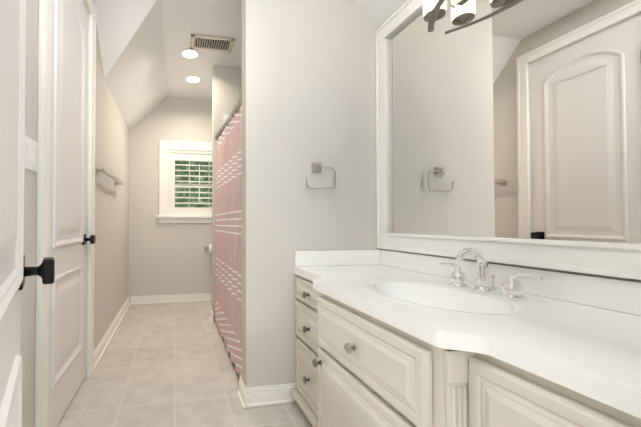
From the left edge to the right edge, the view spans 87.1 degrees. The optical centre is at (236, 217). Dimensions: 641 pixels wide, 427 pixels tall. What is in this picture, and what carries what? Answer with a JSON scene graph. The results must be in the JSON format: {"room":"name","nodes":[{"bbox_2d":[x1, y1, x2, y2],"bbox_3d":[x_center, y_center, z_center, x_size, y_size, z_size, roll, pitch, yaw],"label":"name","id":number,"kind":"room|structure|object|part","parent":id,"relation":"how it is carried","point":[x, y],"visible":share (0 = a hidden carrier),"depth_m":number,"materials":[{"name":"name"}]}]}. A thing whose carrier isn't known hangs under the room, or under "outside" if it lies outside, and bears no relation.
{"room":"bathroom","nodes":[
{"label":"bathroom","id":0,"kind":"room"},
{"bbox_2d":[20,0,128,426],"bbox_3d":[-0.919,-0.357,1.504,0.120,2.800,5.540,0,-1,-11],"label":"wall","id":1,"kind":"structure","parent":0,"point":[111,272],"depth_m":2.49,"materials":[{"name":"grey paint"}]},
{"bbox_2d":[0,0,54,426],"bbox_3d":[-0.343,-0.188,0.453,0.167,2.404,0.660,1,-1,-29],"label":"entry door","id":2,"kind":"structure","parent":1,"relation":"in","point":[14,271],"depth_m":0.52,"materials":[{"name":"white wood"}]},
{"bbox_3d":[-0.325,-0.575,0.469,0.008,1.281,0.310,1,-1,-29],"label":"panel","id":3,"kind":"part","parent":2,"relation":"part of","materials":[{"name":"white wood"}]},
{"bbox_3d":[-0.323,0.526,0.452,0.012,0.520,0.430,1,-1,-29],"label":"panel","id":4,"kind":"part","parent":2,"relation":"part of","materials":[{"name":"white wood"}]},
{"bbox_3d":[-0.325,0.526,0.451,0.008,0.400,0.310,1,-1,-29],"label":"panel","id":5,"kind":"part","parent":2,"relation":"part of","materials":[{"name":"white wood"}]},
{"bbox_3d":[-0.323,-0.575,0.470,0.012,1.401,0.430,1,-1,-29],"label":"panel","id":6,"kind":"part","parent":2,"relation":"part of","materials":[{"name":"white wood"}]},
{"bbox_3d":[-0.437,0.115,0.705,0.036,0.022,0.022,1,-1,-29],"label":"knob stem","id":7,"kind":"part","parent":2,"relation":"part of","materials":[{"name":"black metal"}]},
{"bbox_3d":[-0.413,0.115,0.718,0.023,0.054,0.054,1,-1,-29],"label":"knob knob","id":8,"kind":"part","parent":2,"relation":"part of","materials":[{"name":"black metal"}]},
{"bbox_2d":[24,135,37,172],"bbox_3d":[-0.813,-0.252,1.298,0.011,0.127,0.114,0,-1,-11],"label":"switch plate","id":9,"kind":"object","parent":1,"relation":"attached to","point":[31,156],"visible":1,"depth_m":1.29,"materials":[{"name":"white plastic"}]},
{"bbox_2d":[34,0,94,426],"bbox_3d":[-0.900,-0.205,1.803,0.029,2.505,0.905,0,-1,-11],"label":"door frame","id":10,"kind":"structure","parent":1,"relation":"attached to","point":[40,216],"depth_m":1.39,"materials":[{"name":"white wood"}]},
{"bbox_2d":[48,0,95,426],"bbox_3d":[-0.909,-0.166,1.801,0.113,2.404,0.729,0,-1,-11],"label":"closet door","id":11,"kind":"structure","parent":1,"relation":"in","point":[69,239],"depth_m":1.75,"materials":[{"name":"white wood"}]},
{"bbox_3d":[-0.912,0.548,1.789,0.012,0.520,0.499,0,-1,-11],"label":"panel","id":12,"kind":"part","parent":11,"relation":"part of","materials":[{"name":"white wood"}]},
{"bbox_3d":[-0.914,0.548,1.788,0.008,0.400,0.379,0,-1,-11],"label":"panel","id":13,"kind":"part","parent":11,"relation":"part of","materials":[{"name":"white wood"}]},
{"bbox_3d":[-0.912,-0.553,1.807,0.012,1.401,0.499,0,-1,-11],"label":"panel","id":14,"kind":"part","parent":11,"relation":"part of","materials":[{"name":"white wood"}]},
{"bbox_3d":[-0.914,-0.553,1.806,0.008,1.281,0.379,0,-1,-11],"label":"panel","id":15,"kind":"part","parent":11,"relation":"part of","materials":[{"name":"white wood"}]},
{"bbox_3d":[-0.920,0.138,2.094,0.023,0.054,0.054,0,-1,-11],"label":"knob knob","id":16,"kind":"part","parent":11,"relation":"part of","materials":[{"name":"black metal"}]},
{"bbox_2d":[85,14,88,378],"bbox_3d":[-1.042,-0.156,2.149,0.119,2.420,0.004,0,-1,-11],"label":"trim","id":17,"kind":"structure","parent":1,"relation":"attached to","point":[87,186],"depth_m":2.16,"materials":[{"name":"white wood"}]},
{"bbox_2d":[92,11,95,373],"bbox_3d":[-0.969,-0.192,2.229,0.005,2.493,0.018,0,-1,-11],"label":"bead","id":18,"kind":"object","parent":1,"relation":"attached to","point":[94,190],"visible":0.88,"depth_m":2.22,"materials":[{"name":"white wood"}]},
{"bbox_2d":[95,167,123,185],"bbox_3d":[-1.064,-0.341,2.780,0.070,0.048,0.930,0,-1,-11],"label":"towel rail","id":19,"kind":"object","parent":1,"relation":"attached to","point":[111,175],"visible":1,"depth_m":2.56,"materials":[{"name":"silver metal"}]},
{"bbox_2d":[94,296,129,369],"bbox_3d":[-1.164,1.020,3.163,0.026,0.102,1.905,0,-1,-11],"label":"baseboard","id":20,"kind":"structure","parent":1,"relation":"attached to","point":[98,350],"depth_m":2.83,"materials":[{"name":"white wood"}]},
{"bbox_2d":[128,97,211,302],"bbox_3d":[-0.734,-0.311,4.298,1.285,2.800,0.120,0,-1,-11],"label":"wall","id":21,"kind":"structure","parent":0,"point":[148,253],"depth_m":4.19,"materials":[{"name":"grey paint"}]},
{"bbox_2d":[130,293,211,304],"bbox_3d":[-0.451,1.038,4.261,1.784,0.102,0.014,0,-1,-11],"label":"baseboard","id":22,"kind":"structure","parent":21,"relation":"attached to","point":[168,298],"depth_m":4.18,"materials":[{"name":"white wood"}]},
{"bbox_2d":[157,140,211,222],"bbox_3d":[-0.490,-0.464,4.318,1.080,1.063,0.175,0,-1,-11],"label":"window","id":23,"kind":"structure","parent":21,"relation":"in","point":[171,153],"depth_m":4.24,"materials":[{"name":"white wood"}]},
{"bbox_3d":[-0.963,-0.511,4.173,0.023,0.951,0.006,0,-1,-11],"label":"casing","id":24,"kind":"part","parent":23,"relation":"part of","materials":[{"name":"white wood"}]},
{"bbox_3d":[-0.932,-0.516,4.192,0.115,0.963,0.020,0,-1,-11],"label":"casing","id":25,"kind":"part","parent":23,"relation":"part of","materials":[{"name":"white wood"}]},
{"bbox_3d":[-0.861,-0.456,4.228,0.030,0.844,0.042,0,-1,-11],"label":"shutter frame","id":26,"kind":"part","parent":23,"relation":"part of","materials":[{"name":"white wood"}]},
{"bbox_3d":[-0.480,-0.973,4.272,0.960,0.023,0.006,0,-1,-11],"label":"casing","id":27,"kind":"part","parent":23,"relation":"part of","materials":[{"name":"white wood"}]},
{"bbox_3d":[-0.483,-0.939,4.284,0.800,0.115,0.020,0,-1,-11],"label":"casing","id":28,"kind":"part","parent":23,"relation":"part of","materials":[{"name":"white wood"}]},
{"bbox_3d":[-0.487,-0.862,4.306,0.732,0.030,0.042,0,-1,-11],"label":"shutter frame","id":29,"kind":"part","parent":23,"relation":"part of","materials":[{"name":"white wood"}]},
{"bbox_3d":[-0.487,-0.048,4.292,0.732,0.030,0.042,0,-1,-11],"label":"shutter frame","id":30,"kind":"part","parent":23,"relation":"part of","materials":[{"name":"white wood"}]},
{"bbox_3d":[-0.488,-0.797,4.309,0.632,0.095,0.026,0,-1,-11],"label":"shutter rail","id":31,"kind":"part","parent":23,"relation":"part of","materials":[{"name":"white wood"}]},
{"bbox_3d":[-0.488,-0.102,4.297,0.632,0.075,0.026,0,-1,-11],"label":"shutter rail","id":32,"kind":"part","parent":23,"relation":"part of","materials":[{"name":"white wood"}]},
{"bbox_3d":[-0.500,-0.432,4.369,0.800,0.045,0.030,0,-1,-11],"label":"sash rail","id":33,"kind":"part","parent":23,"relation":"part of","materials":[{"name":"white wood"}]},
{"bbox_2d":[204,244,211,252],"bbox_3d":[-0.324,0.395,4.237,0.168,0.110,0.130,0,-1,-11],"label":"paper holder","id":34,"kind":"object","parent":21,"relation":"attached to","point":[209,248],"visible":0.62,"depth_m":4.20,"materials":[{"name":"silver metal"}]},
{"bbox_2d":[57,301,312,426],"bbox_3d":[0.029,1.096,1.661,2.050,0.100,5.540,0,-1,-11],"label":"floor","id":35,"kind":"structure","parent":0,"point":[166,365],"depth_m":2.10,"materials":[{"name":"tile"}]},
{"bbox_2d":[130,300,211,304],"bbox_3d":[-0.450,1.079,4.254,1.784,0.018,0.026,0,-1,-11],"label":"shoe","id":36,"kind":"object","parent":35,"relation":"on","point":[170,302],"visible":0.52,"depth_m":4.17,"materials":[{"name":"white wood"}]},
{"bbox_2d":[247,399,296,407],"bbox_3d":[0.207,1.040,1.835,0.303,0.018,0.026,0,-1,-11],"label":"baseboard","id":37,"kind":"structure","parent":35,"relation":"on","point":[271,403],"depth_m":1.82,"materials":[{"name":"white wood"}]},
{"bbox_2d":[290,248,640,426],"bbox_3d":[0.704,0.573,1.132,0.679,0.929,1.601,0,-1,-11],"label":"bathroom vanity","id":38,"kind":"object","parent":35,"relation":"on","point":[387,338],"visible":1,"depth_m":0.90,"materials":[{"name":"beige"}]},
{"bbox_3d":[0.353,0.817,1.646,0.033,0.035,0.035,0,-1,-11],"label":"drawer knob","id":39,"kind":"part","parent":38,"relation":"part of","materials":[{"name":"silver metal"}]},
{"bbox_3d":[0.353,0.564,1.650,0.033,0.035,0.035,0,-1,-11],"label":"drawer knob","id":40,"kind":"part","parent":38,"relation":"part of","materials":[{"name":"silver metal"}]},
{"bbox_3d":[0.353,0.391,1.653,0.033,0.035,0.035,0,-1,-11],"label":"drawer knob","id":41,"kind":"part","parent":38,"relation":"part of","materials":[{"name":"silver metal"}]},
{"bbox_3d":[0.388,0.391,1.660,0.020,0.120,0.408,0,-1,-11],"label":"drawer","id":42,"kind":"part","parent":38,"relation":"part of","materials":[{"name":"beige wood"}]},
{"bbox_3d":[0.388,0.818,1.653,0.020,0.285,0.408,0,-1,-11],"label":"drawer","id":43,"kind":"part","parent":38,"relation":"part of","materials":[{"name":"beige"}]},
{"bbox_3d":[0.388,0.563,1.657,0.020,0.195,0.408,0,-1,-11],"label":"drawer","id":44,"kind":"part","parent":38,"relation":"part of","materials":[{"name":"beige wood"}]},
{"bbox_3d":[0.374,0.818,1.650,0.009,0.217,0.340,0,-1,-11],"label":"drawer panel","id":45,"kind":"part","parent":38,"relation":"part of","materials":[{"name":"beige wood"}]},
{"bbox_3d":[0.374,0.391,1.657,0.009,0.074,0.362,0,-1,-11],"label":"drawer panel","id":46,"kind":"part","parent":38,"relation":"part of","materials":[{"name":"beige wood"}]},
{"bbox_3d":[0.374,0.563,1.654,0.009,0.127,0.340,0,-1,-11],"label":"drawer panel","id":47,"kind":"part","parent":38,"relation":"part of","materials":[{"name":"beige wood"}]},
{"bbox_3d":[0.334,0.601,1.350,0.033,0.035,0.035,0,-1,-11],"label":"door knob","id":48,"kind":"part","parent":38,"relation":"part of","materials":[{"name":"silver metal"}]},
{"bbox_3d":[0.382,0.436,1.095,0.033,0.035,0.035,0,-1,-11],"label":"drawer knob","id":49,"kind":"part","parent":38,"relation":"part of","materials":[{"name":"silver metal"}]},
{"bbox_3d":[0.403,0.751,1.093,0.009,0.332,0.547,0,-1,-11],"label":"door panel","id":50,"kind":"part","parent":38,"relation":"part of","materials":[{"name":"beige wood"}]},
{"bbox_3d":[0.417,0.751,1.096,0.020,0.400,0.615,0,-1,-11],"label":"door","id":51,"kind":"part","parent":38,"relation":"part of","materials":[{"name":"beige wood"}]},
{"bbox_3d":[0.403,0.434,1.099,0.009,0.137,0.547,0,-1,-11],"label":"drawer panel","id":52,"kind":"part","parent":38,"relation":"part of","materials":[{"name":"beige wood"}]},
{"bbox_3d":[0.417,0.434,1.101,0.020,0.205,0.615,0,-1,-11],"label":"drawer","id":53,"kind":"part","parent":38,"relation":"part of","materials":[{"name":"beige wood"}]},
{"bbox_2d":[439,262,467,286],"bbox_3d":[0.881,0.227,1.333,0.060,0.086,0.124,0,-1,-11],"label":"handle","id":54,"kind":"object","parent":38,"relation":"on","point":[458,278],"depth_m":1.29,"materials":[{"name":"silver metal"}]},
{"bbox_2d":[456,248,495,292],"bbox_3d":[0.877,0.189,1.193,0.164,0.159,0.062,0,-1,-11],"label":"faucet","id":55,"kind":"object","parent":38,"relation":"on","point":[482,285],"depth_m":1.18,"materials":[{"name":"silver metal"}]},
{"bbox_2d":[501,273,543,298],"bbox_3d":[0.932,0.223,1.063,0.060,0.086,0.124,0,-1,-11],"label":"handle","id":56,"kind":"object","parent":38,"relation":"on","point":[511,288],"depth_m":1.07,"materials":[{"name":"silver metal"}]},
{"bbox_3d":[0.583,0.425,0.552,0.009,0.137,0.374,0,-1,-11],"label":"drawer panel","id":57,"kind":"part","parent":38,"relation":"part of","materials":[{"name":"beige wood"}]},
{"bbox_3d":[0.597,0.425,0.555,0.020,0.205,0.442,0,-1,-11],"label":"drawer","id":58,"kind":"part","parent":38,"relation":"part of","materials":[{"name":"beige wood"}]},
{"bbox_2d":[212,65,241,322],"bbox_3d":[0.173,-0.324,3.503,0.850,2.800,0.120,0,-1,-11],"label":"wall","id":59,"kind":"structure","parent":0,"point":[226,89],"depth_m":3.40,"materials":[{"name":"grey paint"}]},
{"bbox_2d":[209,309,213,322],"bbox_3d":[-0.258,1.023,3.399,0.026,0.102,0.172,0,-1,-11],"label":"baseboard","id":60,"kind":"structure","parent":59,"relation":"attached to","point":[211,318],"depth_m":3.37,"materials":[{"name":"white wood"}]},
{"bbox_2d":[223,114,233,130],"bbox_3d":[0.234,-0.235,3.446,0.750,1.680,0.012,0,-1,-11],"label":"wall tiles","id":61,"kind":"structure","parent":59,"relation":"attached to","point":[225,116],"depth_m":3.39,"materials":[{"name":"white tile"}]},
{"bbox_2d":[94,0,406,130],"bbox_3d":[0.029,-1.374,1.701,1.830,0.480,5.320,0,-1,-11],"label":"ceiling","id":62,"kind":"structure","parent":0,"point":[147,68],"depth_m":2.75,"materials":[{"name":"white paint"}]},
{"bbox_2d":[180,48,199,58],"bbox_3d":[-0.449,-1.586,3.158,0.196,0.007,0.196,0,-1,-11],"label":"recessed light","id":63,"kind":"object","parent":62,"relation":"in","point":[188,53],"visible":1,"depth_m":3.15,"materials":[{"name":"white plastic"}]},
{"bbox_2d":[185,75,201,82],"bbox_3d":[-0.489,-1.577,3.717,0.196,0.007,0.196,0,-1,-11],"label":"recessed light","id":64,"kind":"object","parent":62,"relation":"in","point":[193,79],"visible":1,"depth_m":3.71,"materials":[{"name":"white plastic"}]},
{"bbox_2d":[190,34,234,52],"bbox_3d":[-0.221,-1.587,2.970,0.390,0.013,0.230,0,-1,-11],"label":"ceiling vent","id":65,"kind":"object","parent":62,"relation":"in","point":[210,43],"visible":1,"depth_m":2.96,"materials":[{"name":"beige metal"}]},
{"bbox_2d":[242,0,379,387],"bbox_3d":[0.462,-0.349,1.980,0.850,2.800,0.120,0,-1,-11],"label":"wall","id":66,"kind":"structure","parent":0,"point":[308,82],"depth_m":1.90,"materials":[{"name":"grey paint"}]},
{"bbox_2d":[237,376,246,407],"bbox_3d":[0.031,0.998,1.876,0.026,0.102,0.172,0,-1,-11],"label":"baseboard","id":67,"kind":"structure","parent":66,"relation":"attached to","point":[242,393],"depth_m":1.85,"materials":[{"name":"white wood"}]},
{"bbox_2d":[246,383,295,403],"bbox_3d":[0.205,0.998,1.841,0.303,0.102,0.014,0,-1,-11],"label":"baseboard","id":68,"kind":"structure","parent":66,"relation":"attached to","point":[269,393],"depth_m":1.83,"materials":[{"name":"white wood"}]},
{"bbox_2d":[306,162,335,188],"bbox_3d":[0.491,-0.248,1.903,0.186,0.161,0.040,0,-1,-11],"label":"towel ring","id":69,"kind":"object","parent":66,"relation":"attached to","point":[316,166],"visible":1,"depth_m":1.89,"materials":[{"name":"silver metal"}]},
{"bbox_2d":[383,249,640,281],"bbox_3d":[0.977,-0.351,1.864,0.120,2.800,5.540,0,-1,-11],"label":"wall","id":70,"kind":"structure","parent":0,"point":[529,267],"depth_m":1.13,"materials":[{"name":"grey paint"}]},
{"bbox_2d":[375,0,640,279],"bbox_3d":[0.944,-0.496,1.197,0.189,1.332,1.596,0,-1,-11],"label":"mirror","id":71,"kind":"object","parent":70,"relation":"attached to","point":[508,131],"visible":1,"depth_m":1.21,"materials":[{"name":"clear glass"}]},
{"bbox_3d":[0.883,-0.484,1.949,0.028,1.142,0.095,0,-1,-11],"label":"frame","id":72,"kind":"part","parent":71,"relation":"part of","materials":[{"name":"white wood"}]},
{"bbox_3d":[1.023,-1.114,1.222,0.028,0.095,1.596,0,-1,-11],"label":"frame","id":73,"kind":"part","parent":71,"relation":"part of","materials":[{"name":"white wood"}]},
{"bbox_2d":[423,0,464,31],"bbox_3d":[0.927,-0.993,1.272,0.181,0.209,0.567,0,-1,-11],"label":"light","id":74,"kind":"object","parent":71,"relation":"attached to","point":[440,15],"depth_m":1.47,"materials":[{"name":"white metal"}]},
{"bbox_3d":[1.023,0.122,1.202,0.028,0.095,1.596,0,-1,-11],"label":"frame","id":75,"kind":"part","parent":71,"relation":"part of","materials":[{"name":"white wood"}]},
{"bbox_2d":[379,249,640,315],"bbox_3d":[1.026,0.223,1.199,0.022,0.090,1.601,0,-1,-11],"label":"backsplash","id":76,"kind":"structure","parent":70,"relation":"attached to","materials":[{"name":"white stone"}]},
{"label":"outside","id":77,"kind":"structure","parent":0,"visible":0},
{"bbox_2d":[175,161,211,206],"bbox_3d":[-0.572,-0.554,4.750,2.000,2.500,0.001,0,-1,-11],"label":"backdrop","id":78,"kind":"structure","parent":77,"point":[181,167],"depth_m":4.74,"materials":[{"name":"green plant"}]},
{"bbox_3d":[0.140,-0.859,1.996,0.056,0.056,0.012,0,-1,-11],"label":"rod flange","id":79,"kind":"object","parent":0,"visible":0},
{"bbox_2d":[216,100,241,137],"bbox_3d":[-0.028,-0.848,2.684,0.097,0.025,1.429,0,-1,-11],"label":"curtain rod","id":80,"kind":"object","parent":79,"relation":"attached to","point":[231,116],"visible":0.5,"depth_m":2.72,"materials":[{"name":"silver metal"}]},
{"bbox_2d":[215,99,241,376],"bbox_3d":[-0.037,0.079,2.683,0.134,1.897,1.384,0,-1,-11],"label":"shower curtain","id":81,"kind":"object","parent":80,"relation":"hanging from","point":[228,273],"visible":0.85,"depth_m":2.53,"materials":[{"name":"fabric"}]}
]}

